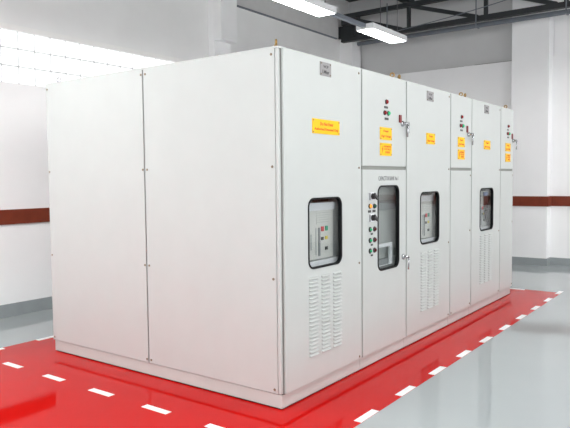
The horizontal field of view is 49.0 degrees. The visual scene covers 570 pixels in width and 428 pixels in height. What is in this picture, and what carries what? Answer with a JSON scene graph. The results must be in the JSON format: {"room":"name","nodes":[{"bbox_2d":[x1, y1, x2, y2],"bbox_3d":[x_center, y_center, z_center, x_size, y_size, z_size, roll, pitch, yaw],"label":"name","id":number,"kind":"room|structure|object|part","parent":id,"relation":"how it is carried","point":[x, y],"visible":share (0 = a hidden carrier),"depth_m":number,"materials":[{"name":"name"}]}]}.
{"room":"electrical room","nodes":[
{"label":"electrical room","id":0,"kind":"room"},
{"bbox_2d":[0,0,362,304],"bbox_3d":[-2.673,-1.391,7.068,0.637,5.000,14.070,2,4,36],"label":"wall","id":1,"kind":"structure","parent":0,"point":[181,29],"depth_m":7.66,"materials":[{"name":"paint"}]},
{"bbox_2d":[0,208,49,224],"bbox_3d":[-2.912,0.024,6.987,0.022,0.163,13.510,2,4,36],"label":"trim","id":2,"kind":"structure","parent":1,"relation":"attached to","point":[33,215],"depth_m":6.97,"materials":[{"name":"brown wood"}]},
{"bbox_2d":[0,296,52,317],"bbox_3d":[-2.904,1.047,7.047,0.015,0.140,13.510,2,4,36],"label":"baseboard","id":3,"kind":"structure","parent":1,"relation":"attached to","point":[7,310],"depth_m":7.02,"materials":[{"name":"grey paint"}]},
{"bbox_2d":[0,22,186,86],"bbox_3d":[-2.932,-1.756,6.980,0.124,0.635,5.880,2,4,36],"label":"window","id":4,"kind":"structure","parent":1,"relation":"in","point":[28,56],"depth_m":7.27,"materials":[{"name":"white glass"}]},
{"bbox_3d":[-2.911,-2.043,6.946,0.064,0.059,5.880,2,4,36],"label":"frame","id":5,"kind":"part","parent":4,"relation":"part of","materials":[{"name":"white"}]},
{"bbox_2d":[0,264,569,427],"bbox_3d":[1.283,1.312,4.207,10.537,0.152,14.270,2,4,36],"label":"floor","id":6,"kind":"structure","parent":0,"point":[505,363],"depth_m":4.49,"materials":[{"name":"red paint"}]},
{"bbox_2d":[45,39,361,409],"bbox_3d":[-0.724,0.023,5.068,2.518,2.364,1.024,2,4,36],"label":"tall cabinet","id":7,"kind":"object","parent":6,"relation":"on","point":[205,213],"visible":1,"depth_m":4.42,"materials":[{"name":"metal"}]},
{"bbox_3d":[-1.535,0.015,5.045,1.223,2.192,0.016,2,4,36],"label":"panel","id":8,"kind":"part","parent":7,"relation":"part of","materials":[{"name":"paint"}]},
{"bbox_3d":[-0.746,-1.096,5.015,2.487,0.012,1.018,2,4,36],"label":"roof panel","id":9,"kind":"part","parent":7,"relation":"part of","materials":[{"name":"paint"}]},
{"bbox_3d":[-0.542,0.046,4.316,1.214,2.192,0.016,2,4,36],"label":"panel","id":10,"kind":"part","parent":7,"relation":"part of","materials":[{"name":"paint"}]},
{"bbox_3d":[-0.038,0.062,3.950,0.026,2.192,0.022,2,4,36],"label":"corner post","id":11,"kind":"part","parent":7,"relation":"part of","materials":[{"name":"metal"}]},
{"bbox_3d":[0.282,0.035,4.346,0.017,2.195,0.980,2,4,36],"label":"door","id":12,"kind":"part","parent":7,"relation":"part of","materials":[{"name":"paint"}]},
{"bbox_3d":[0.154,0.342,4.483,0.268,0.045,0.478,2,4,36],"label":"breaker sill","id":13,"kind":"part","parent":7,"relation":"part of","materials":[{"name":"white metal"}]},
{"bbox_2d":[360,68,409,369],"bbox_3d":[-0.172,-0.023,5.787,2.553,2.364,0.785,2,4,36],"label":"tall cabinet","id":14,"kind":"object","parent":6,"relation":"on","point":[383,97],"visible":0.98,"depth_m":5.04,"materials":[{"name":"metal"}]},
{"bbox_2d":[369,214,377,221],"bbox_3d":[0.687,0.030,4.848,0.042,0.062,0.083,2,4,36],"label":"switch","id":15,"kind":"object","parent":14,"relation":"attached to","point":[372,217],"depth_m":4.84,"materials":[{"name":"black plastic"}]},
{"bbox_2d":[369,192,377,199],"bbox_3d":[0.685,-0.137,4.839,0.042,0.062,0.083,2,4,36],"label":"switch","id":16,"kind":"object","parent":14,"relation":"attached to","point":[372,195],"depth_m":4.83,"materials":[{"name":"black plastic"}]},
{"bbox_3d":[0.800,-0.371,5.040,0.011,0.028,0.752,2,4,36],"label":"divider rail","id":17,"kind":"part","parent":14,"relation":"part of","materials":[{"name":"grey metal"}]},
{"bbox_3d":[0.810,0.364,5.080,0.017,1.444,0.752,2,4,36],"label":"door","id":18,"kind":"part","parent":14,"relation":"part of","materials":[{"name":"paint"}]},
{"bbox_3d":[0.799,-0.745,5.017,0.017,0.723,0.752,2,4,36],"label":"door","id":19,"kind":"part","parent":14,"relation":"part of","materials":[{"name":"paint"}]},
{"bbox_3d":[0.805,0.333,5.139,0.015,0.180,0.305,2,4,36],"label":"conduit frame","id":20,"kind":"part","parent":14,"relation":"part of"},
{"bbox_3d":[0.736,0.124,5.121,0.020,0.930,0.715,2,4,36],"label":"mounting plate","id":21,"kind":"part","parent":14,"relation":"part of","materials":[{"name":"grey metal"}]},
{"bbox_3d":[1.007,-0.713,5.246,0.048,0.134,0.068,2,4,36],"label":"handle","id":22,"kind":"part","parent":14,"relation":"part of","materials":[{"name":"silver metal"}]},
{"bbox_3d":[1.029,0.407,5.327,0.048,0.134,0.068,2,4,36],"label":"handle","id":23,"kind":"part","parent":14,"relation":"part of","materials":[{"name":"silver metal"}]},
{"bbox_2d":[403,80,449,347],"bbox_3d":[0.331,-0.041,6.503,2.518,2.309,0.990,2,4,36],"label":"tall cabinet","id":24,"kind":"object","parent":6,"relation":"on","point":[427,168],"visible":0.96,"depth_m":5.75,"materials":[{"name":"metal"}]},
{"bbox_3d":[1.211,0.248,5.919,0.268,0.042,0.470,2,4,36],"label":"breaker sill","id":25,"kind":"part","parent":24,"relation":"part of","materials":[{"name":"grey metal"}]},
{"bbox_2d":[447,92,473,324],"bbox_3d":[0.814,-0.110,7.128,2.553,2.364,0.589,2,4,36],"label":"tall cabinet","id":26,"kind":"object","parent":6,"relation":"on","point":[460,105],"visible":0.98,"depth_m":6.38,"materials":[{"name":"metal"}]},
{"bbox_3d":[1.801,0.278,6.427,0.017,1.444,0.572,2,4,36],"label":"door","id":27,"kind":"part","parent":26,"relation":"part of","materials":[{"name":"paint"}]},
{"bbox_3d":[1.791,-0.458,6.387,0.011,0.028,0.572,2,4,36],"label":"divider rail","id":28,"kind":"part","parent":26,"relation":"part of","materials":[{"name":"grey metal"}]},
{"bbox_3d":[1.790,-0.832,6.364,0.017,0.723,0.572,2,4,36],"label":"door","id":29,"kind":"part","parent":26,"relation":"part of","materials":[{"name":"paint"}]},
{"bbox_3d":[1.930,-0.784,6.502,0.048,0.134,0.068,2,4,36],"label":"handle","id":30,"kind":"part","parent":26,"relation":"part of","materials":[{"name":"silver metal"}]},
{"bbox_2d":[468,98,500,314],"bbox_3d":[1.262,-0.123,7.768,2.518,2.309,0.965,2,4,36],"label":"tall cabinet","id":31,"kind":"object","parent":6,"relation":"on","point":[486,117],"visible":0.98,"depth_m":7.02,"materials":[{"name":"metal"}]},
{"bbox_2d":[497,105,516,299],"bbox_3d":[1.727,-0.190,8.369,2.553,2.364,0.554,2,4,36],"label":"tall cabinet","id":32,"kind":"object","parent":6,"relation":"on","point":[506,133],"visible":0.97,"depth_m":7.61,"materials":[{"name":"metal"}]},
{"bbox_3d":[2.699,0.199,7.648,0.017,1.444,0.487,2,4,36],"label":"door","id":33,"kind":"part","parent":32,"relation":"part of","materials":[{"name":"paint"}]},
{"bbox_3d":[2.688,-0.911,7.585,0.017,0.723,0.487,2,4,36],"label":"door","id":34,"kind":"part","parent":32,"relation":"part of","materials":[{"name":"paint"}]},
{"bbox_2d":[346,0,414,2],"bbox_3d":[1.234,-3.634,3.925,10.537,0.440,14.270,2,4,36],"label":"ceiling","id":35,"kind":"structure","parent":0,"point":[401,1],"depth_m":11.48,"materials":[{"name":"metal"}]},
{"bbox_2d":[273,0,336,16],"bbox_3d":[0.203,-3.149,7.108,0.260,1.550,1.020,2,4,36],"label":"ceiling light","id":36,"kind":"object","parent":35,"relation":"hanging from","point":[318,8],"visible":1,"depth_m":7.22,"materials":[{"name":"white plastic"}]},
{"bbox_2d":[356,0,406,43],"bbox_3d":[1.350,-3.250,8.667,0.260,1.550,1.023,2,4,36],"label":"ceiling light","id":37,"kind":"object","parent":35,"relation":"hanging from","point":[372,29],"visible":0.94,"depth_m":8.64,"materials":[{"name":"white plastic"}]},
{"bbox_2d":[329,12,365,27],"bbox_3d":[0.784,-2.471,7.930,0.060,0.050,0.890,2,4,36],"label":"cable trunking","id":38,"kind":"object","parent":37,"relation":"attached to","point":[342,17],"visible":0.72,"depth_m":7.94,"materials":[{"name":"grey metal"}]},
{"bbox_2d":[359,28,403,42],"bbox_3d":[1.358,-2.483,8.712,0.234,0.010,0.994,2,4,36],"label":"diffuser","id":39,"kind":"object","parent":37,"relation":"attached to","point":[382,34],"depth_m":8.67,"materials":[{"name":"white plastic"}]},
{"bbox_2d":[341,0,569,42],"bbox_3d":[5.128,-3.456,9.183,9.970,0.525,0.100,2,4,36],"label":"roof truss","id":40,"kind":"object","parent":35,"relation":"attached to","point":[550,5],"visible":0.76,"depth_m":10.93,"materials":[{"name":"metal"}]},
{"bbox_3d":[2.238,-3.554,11.303,0.060,0.360,0.055,2,4,36],"label":"post","id":41,"kind":"part","parent":40,"relation":"part of","materials":[{"name":"metal"}]},
{"bbox_2d":[396,0,505,31],"bbox_3d":[3.208,-3.462,10.396,3.202,0.434,0.016,2,4,36],"label":"cable","id":42,"kind":"object","parent":40,"relation":"hanging from","point":[503,0],"visible":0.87,"depth_m":10.66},
{"bbox_3d":[3.367,-3.518,10.475,0.060,0.360,0.055,2,4,36],"label":"post","id":43,"kind":"part","parent":40,"relation":"part of","materials":[{"name":"metal"}]},
{"bbox_2d":[357,0,569,45],"bbox_3d":[5.245,-3.407,9.041,9.610,0.675,0.155,2,4,36],"label":"pipe","id":44,"kind":"object","parent":35,"relation":"hanging from","point":[566,11],"visible":0.78,"depth_m":10.48,"materials":[{"name":"metal"}]},
{"bbox_2d":[349,0,569,258],"bbox_3d":[5.356,-1.616,9.631,10.137,5.000,0.420,2,4,36],"label":"wall","id":45,"kind":"structure","parent":0,"point":[523,66],"depth_m":10.46,"materials":[{"name":"paint"}]},
{"bbox_2d":[512,256,569,265],"bbox_3d":[5.441,0.827,9.592,9.827,0.125,0.235,2,4,36],"label":"baseboard","id":46,"kind":"structure","parent":45,"relation":"attached to","point":[515,260],"depth_m":10.40,"materials":[{"name":"grey paint"}]},
{"bbox_2d":[513,196,569,206],"bbox_3d":[5.430,-0.176,9.533,9.827,0.165,0.240,2,4,36],"label":"trim","id":47,"kind":"structure","parent":45,"relation":"attached to","point":[546,201],"depth_m":10.34,"materials":[{"name":"brown wood"}]}
]}

